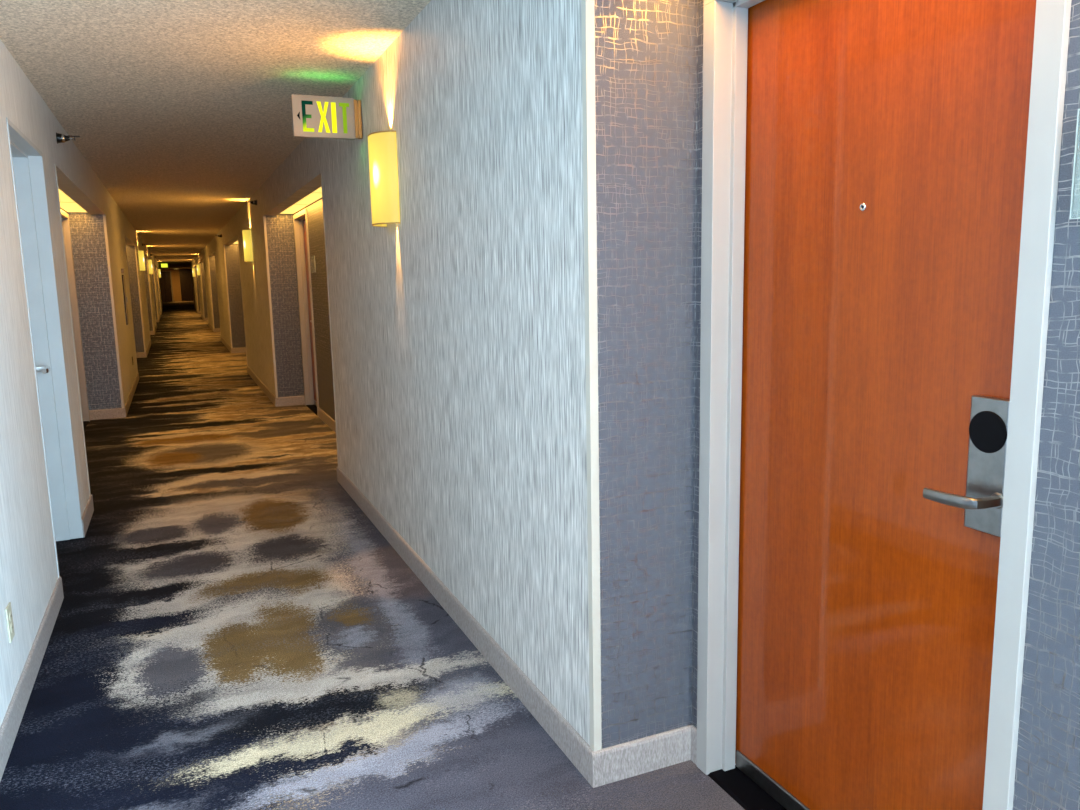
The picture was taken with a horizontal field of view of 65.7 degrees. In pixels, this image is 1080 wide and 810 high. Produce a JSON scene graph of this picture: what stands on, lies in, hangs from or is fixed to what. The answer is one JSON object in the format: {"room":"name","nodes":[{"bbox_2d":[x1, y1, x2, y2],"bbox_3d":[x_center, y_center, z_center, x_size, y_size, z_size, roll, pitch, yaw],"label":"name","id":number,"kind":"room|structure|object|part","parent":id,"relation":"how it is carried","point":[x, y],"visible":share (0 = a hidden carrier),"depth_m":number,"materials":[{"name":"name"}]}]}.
{"room":"hotel corridor","nodes":[
{"label":"hotel corridor","id":0,"kind":"room"},
{"bbox_2d":[0,39,161,726],"bbox_3d":[-10.617,-2.982,21.887,0.670,2.501,52.220,-5,10,-23],"label":"wall","id":1,"kind":"structure","parent":0,"point":[28,564],"depth_m":3.84,"materials":[{"name":"paper"}]},
{"bbox_2d":[5,602,14,642],"bbox_3d":[-1.784,0.733,2.817,0.008,0.120,0.074,-5,10,-23],"label":"wall outlet","id":2,"kind":"object","parent":1,"relation":"attached to","point":[9,618],"visible":1,"depth_m":2.80,"materials":[{"name":"beige plastic"}]},
{"bbox_2d":[6,117,82,577],"bbox_3d":[-2.562,-0.223,4.178,0.209,2.162,1.061,-5,10,-23],"label":"door","id":3,"kind":"structure","parent":1,"relation":"in","point":[27,165],"depth_m":4.62,"materials":[{"name":"grey paint"}]},
{"bbox_3d":[-2.704,-0.189,4.512,0.099,0.032,0.136,-5,10,-23],"label":"lever","id":4,"kind":"part","parent":3,"relation":"part of","materials":[{"name":"silver metal"}]},
{"bbox_2d":[56,132,79,143],"bbox_3d":[-2.986,-1.688,5.295,0.130,0.068,0.068,-5,10,-23],"label":"sprinkler head","id":5,"kind":"object","parent":1,"relation":"attached to","point":[61,138],"visible":1,"depth_m":5.27},
{"bbox_2d":[55,164,90,494],"bbox_3d":[-2.930,-0.439,5.228,0.024,2.068,0.024,-5,10,-23],"label":"trim","id":6,"kind":"structure","parent":1,"relation":"attached to","point":[55,164],"depth_m":5.22,"materials":[{"name":"paint"}]},
{"bbox_2d":[0,311,161,780],"bbox_3d":[-10.441,-1.812,22.136,0.361,0.106,52.220,-5,10,-23],"label":"baseboard","id":7,"kind":"structure","parent":1,"relation":"attached to","point":[14,714],"depth_m":3.22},
{"bbox_2d":[103,215,123,407],"bbox_3d":[-4.589,-0.991,9.002,0.024,2.068,0.024,-5,10,-23],"label":"trim","id":8,"kind":"structure","parent":1,"relation":"attached to","point":[104,216],"depth_m":8.99,"materials":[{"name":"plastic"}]},
{"bbox_2d":[122,275,128,324],"bbox_3d":[-5.457,-1.387,11.009,0.024,0.650,0.320,-5,10,-23],"label":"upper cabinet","id":9,"kind":"object","parent":1,"relation":"attached to","point":[123,277],"visible":1,"depth_m":10.90,"materials":[{"name":"brown metal"}]},
{"bbox_2d":[125,241,137,370],"bbox_3d":[-6.169,-1.517,12.595,0.024,2.068,0.024,-5,10,-23],"label":"trim","id":10,"kind":"structure","parent":1,"relation":"attached to","point":[125,241],"depth_m":12.59,"materials":[{"name":"plastic"}]},
{"bbox_2d":[134,245,145,351],"bbox_3d":[-7.812,-2.064,16.333,0.024,2.068,0.024,-5,10,-23],"label":"trim","id":11,"kind":"structure","parent":1,"relation":"attached to","point":[134,245],"depth_m":16.32,"materials":[{"name":"plastic"}]},
{"bbox_2d":[138,250,144,270],"bbox_3d":[-8.226,-2.979,17.274,0.102,0.416,0.272,-5,10,-23],"label":"wall sconce","id":12,"kind":"object","parent":1,"relation":"attached to","point":[140,252],"visible":0.98,"depth_m":17.17,"materials":[{"name":"yellow glass"}]},
{"bbox_2d":[146,257,153,330],"bbox_3d":[-11.022,-3.134,23.637,0.024,2.068,0.024,-5,10,-23],"label":"trim","id":13,"kind":"structure","parent":1,"relation":"attached to","point":[146,257],"depth_m":23.63,"materials":[{"name":"plastic"}]},
{"bbox_2d":[148,260,152,273],"bbox_3d":[-11.238,-3.982,24.124,0.102,0.416,0.272,-5,10,-23],"label":"wall sconce","id":14,"kind":"object","parent":1,"relation":"attached to","point":[149,261],"visible":0.98,"depth_m":24.02,"materials":[{"name":"yellow glass"}]},
{"bbox_2d":[153,266,157,317],"bbox_3d":[-14.253,-4.210,30.987,0.024,2.068,0.024,-5,10,-23],"label":"trim","id":15,"kind":"structure","parent":1,"relation":"attached to","point":[153,266],"depth_m":30.98,"materials":[{"name":"plastic"}]},
{"bbox_2d":[160,269,181,300],"bbox_3d":[-28.660,-9.388,65.490,6.200,2.501,0.200,-5,10,-23],"label":"wall","id":16,"kind":"structure","parent":0,"point":[175,275],"depth_m":65.44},
{"bbox_2d":[160,271,173,301],"bbox_3d":[-29.200,-9.247,65.111,1.050,2.360,0.085,-5,10,-23],"label":"door","id":17,"kind":"structure","parent":16,"relation":"in","point":[164,281],"depth_m":65.14,"materials":[{"name":"brown wood"}]},
{"bbox_2d":[179,269,193,300],"bbox_3d":[-27.725,-9.417,65.721,1.000,2.450,0.110,-5,10,-23],"label":"door","id":18,"kind":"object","parent":16,"relation":"attached to","point":[186,284],"visible":0.79,"depth_m":65.65,"materials":[{"name":"brown wood"}]},
{"bbox_2d":[159,269,195,309],"bbox_3d":[-20.115,-6.542,46.050,6.200,2.501,0.150,-5,10,-23],"label":"wall","id":19,"kind":"structure","parent":0,"point":[191,269],"depth_m":46.33,"materials":[{"name":"grey paint"}]},
{"bbox_2d":[0,0,430,268],"bbox_3d":[-14.126,-5.848,32.159,6.200,0.150,74.820,-5,10,-23],"label":"ceiling","id":20,"kind":"structure","parent":0,"point":[181,109],"depth_m":4.40,"materials":[{"name":"white paint"}]},
{"bbox_2d":[0,301,744,809],"bbox_3d":[-14.071,-3.204,32.570,6.200,0.200,74.820,-5,10,-23],"label":"floor","id":21,"kind":"structure","parent":0,"point":[232,630],"depth_m":3.28,"materials":[{"name":"carpet"}]},
{"bbox_2d":[191,0,697,748],"bbox_3d":[-8.552,-3.161,22.769,0.649,2.501,52.220,-5,10,-23],"label":"wall","id":22,"kind":"structure","parent":0,"point":[458,325],"depth_m":2.64,"materials":[{"name":"paper"}]},
{"bbox_2d":[196,264,199,275],"bbox_3d":[-13.101,-5.177,32.057,0.102,0.416,0.272,-5,10,-23],"label":"wall sconce","id":23,"kind":"object","parent":22,"relation":"attached to","point":[198,266],"visible":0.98,"depth_m":31.96,"materials":[{"name":"yellow glass"}]},
{"bbox_2d":[200,264,204,317],"bbox_3d":[-12.762,-4.334,31.591,0.024,2.068,0.024,-5,10,-23],"label":"trim","id":24,"kind":"structure","parent":22,"relation":"attached to","point":[200,264],"depth_m":31.59,"materials":[{"name":"plastic"}]},
{"bbox_2d":[208,256,214,327],"bbox_3d":[-9.532,-3.258,24.241,0.024,2.068,0.024,-5,10,-23],"label":"trim","id":25,"kind":"structure","parent":22,"relation":"attached to","point":[208,256],"depth_m":24.23,"materials":[{"name":"plastic"}]},
{"bbox_2d":[223,245,232,347],"bbox_3d":[-6.313,-2.186,16.919,0.024,2.068,0.024,-5,10,-23],"label":"trim","id":26,"kind":"structure","parent":22,"relation":"attached to","point":[223,245],"depth_m":16.91,"materials":[{"name":"plastic"}]},
{"bbox_2d":[238,243,247,365],"bbox_3d":[-4.702,-1.649,13.254,0.024,2.068,0.024,-5,10,-23],"label":"trim","id":27,"kind":"structure","parent":22,"relation":"attached to","point":[238,243],"depth_m":13.24,"materials":[{"name":"plastic"}]},
{"bbox_2d":[242,229,252,261],"bbox_3d":[-3.868,-2.102,11.052,0.102,0.416,0.272,-5,10,-23],"label":"wall sconce","id":28,"kind":"object","parent":22,"relation":"attached to","point":[247,240],"visible":1,"depth_m":10.96,"materials":[{"name":"yellow glass"}]},
{"bbox_2d":[245,200,256,204],"bbox_3d":[-3.432,-2.404,9.932,0.130,0.068,0.068,-5,10,-23],"label":"sprinkler head","id":29,"kind":"object","parent":22,"relation":"attached to","point":[254,202],"visible":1,"depth_m":9.93},
{"bbox_2d":[263,216,277,397],"bbox_3d":[-3.083,-1.110,9.569,0.024,2.068,0.024,-5,10,-23],"label":"trim","id":30,"kind":"structure","parent":22,"relation":"attached to","point":[264,217],"depth_m":9.55,"materials":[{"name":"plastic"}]},
{"bbox_2d":[291,94,362,139],"bbox_3d":[-1.119,-1.511,4.401,0.358,0.206,0.049,-5,10,-23],"label":"exit sign","id":31,"kind":"object","parent":22,"relation":"attached to","point":[322,117],"visible":1,"depth_m":4.38,"materials":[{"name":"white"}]},
{"bbox_2d":[321,173,338,466],"bbox_3d":[-1.472,-0.574,5.904,0.024,2.068,0.024,-5,10,-23],"label":"trim","id":32,"kind":"structure","parent":22,"relation":"attached to","point":[321,173],"depth_m":5.89,"materials":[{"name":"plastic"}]},
{"bbox_2d":[367,130,399,226],"bbox_3d":[-0.751,-1.064,3.961,0.102,0.416,0.272,-5,10,-23],"label":"wall sconce","id":33,"kind":"object","parent":22,"relation":"attached to","point":[382,145],"visible":1,"depth_m":3.87,"materials":[{"name":"yellow glass"}]},
{"bbox_2d":[196,309,696,787],"bbox_3d":[-8.679,-1.965,22.888,0.340,0.106,52.220,-5,10,-23],"label":"baseboard","id":34,"kind":"structure","parent":22,"relation":"attached to","point":[629,759],"depth_m":2.74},
{"bbox_2d":[581,0,601,750],"bbox_3d":[0.139,-0.037,2.239,0.024,2.068,0.024,-5,10,-23],"label":"trim","id":35,"kind":"structure","parent":22,"relation":"attached to","point":[587,6],"depth_m":2.22,"materials":[{"name":"plastic"}]},
{"bbox_2d":[294,0,1079,809],"bbox_3d":[-8.471,-3.012,22.826,0.160,2.186,52.220,-5,10,-23],"label":"wall","id":36,"kind":"structure","parent":0,"point":[1047,772],"depth_m":1.41,"materials":[{"name":"paper"}]},
{"bbox_2d":[293,209,318,416],"bbox_3d":[-2.508,-1.015,9.231,0.164,2.173,0.985,-5,10,-23],"label":"door frame","id":37,"kind":"structure","parent":36,"relation":"in","point":[300,222],"depth_m":9.56,"materials":[{"name":"white paint"}]},
{"bbox_2d":[311,255,315,272],"bbox_3d":[-2.280,-1.418,8.423,0.014,0.168,0.214,-5,10,-23],"label":"plaque","id":38,"kind":"object","parent":36,"relation":"attached to","point":[313,263],"visible":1,"depth_m":8.39,"materials":[{"name":"plastic"}]},
{"bbox_2d":[697,0,1071,809],"bbox_3d":[0.714,0.058,1.901,0.164,2.173,0.985,-5,10,-23],"label":"door","id":39,"kind":"structure","parent":36,"relation":"in","point":[880,178],"depth_m":1.87,"materials":[{"name":"orange wood"}]},
{"bbox_3d":[0.810,0.178,1.606,0.070,0.024,0.124,-5,10,-23],"label":"lever","id":40,"kind":"part","parent":39,"relation":"part of","materials":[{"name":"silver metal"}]},
{"bbox_2d":[1069,109,1079,219],"bbox_3d":[0.887,-0.363,1.218,0.014,0.168,0.214,-5,10,-23],"label":"plaque","id":41,"kind":"object","parent":36,"relation":"attached to","point":[1075,193],"visible":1,"depth_m":1.31,"materials":[{"name":"plastic"}]},
{"bbox_3d":[-9.610,-4.067,22.171,2.592,0.070,52.220,-5,10,-23],"label":"ceiling","id":42,"kind":"structure","parent":0,"visible":0},
{"bbox_2d":[58,188,87,212],"bbox_3d":[-3.997,-1.750,6.859,0.206,0.025,4.132,-5,10,-23],"label":"recessed light","id":43,"kind":"object","parent":42,"relation":"in","point":[67,204],"visible":0.14,"depth_m":7.88,"materials":[{"name":"beige plastic"}]},
{"bbox_2d":[58,189,73,201],"bbox_3d":[-4.091,-1.773,7.074,0.194,0.005,1.208,-5,10,-23],"label":"diffuser","id":44,"kind":"object","parent":43,"relation":"attached to","point":[63,197],"depth_m":7.24,"materials":[{"name":"beige plastic"}]},
{"bbox_2d":[60,202,86,211],"bbox_3d":[-4.577,-1.935,8.181,0.194,0.005,1.208,-5,10,-23],"label":"diffuser","id":45,"kind":"object","parent":43,"relation":"attached to","point":[67,206],"depth_m":8.17,"materials":[{"name":"beige plastic"}]},
{"bbox_2d":[280,187,321,213],"bbox_3d":[-2.093,-1.913,7.661,0.185,0.025,4.012,-5,10,-23],"label":"recessed light","id":46,"kind":"object","parent":42,"relation":"in","point":[316,195],"visible":0.32,"depth_m":8.15,"materials":[{"name":"beige plastic"}]},
{"bbox_2d":[280,205,306,213],"bbox_3d":[-2.650,-2.091,8.929,0.173,0.005,1.208,-5,10,-23],"label":"diffuser","id":47,"kind":"object","parent":46,"relation":"attached to","point":[293,209],"depth_m":8.94,"materials":[{"name":"beige plastic"}]},
{"bbox_2d":[295,193,321,204],"bbox_3d":[-2.163,-1.929,7.822,0.173,0.005,1.208,-5,10,-23],"label":"diffuser","id":48,"kind":"object","parent":46,"relation":"attached to","point":[311,198],"depth_m":7.86,"materials":[{"name":"beige plastic"}]},
{"bbox_2d":[312,187,321,192],"bbox_3d":[-1.676,-1.767,6.715,0.173,0.005,1.208,-5,10,-23],"label":"diffuser","id":49,"kind":"object","parent":46,"relation":"attached to","point":[319,190],"depth_m":7.16,"materials":[{"name":"beige plastic"}]},
{"bbox_3d":[-10.701,-2.819,21.874,0.160,2.186,52.220,-5,10,-23],"label":"wall","id":50,"kind":"structure","parent":0,"visible":0},
{"bbox_2d":[61,210,89,428],"bbox_3d":[-4.743,-0.833,8.352,0.164,2.173,0.985,-5,10,-23],"label":"door","id":51,"kind":"structure","parent":50,"relation":"in","point":[65,217],"depth_m":8.77,"materials":[{"name":"white paint"}]}
]}

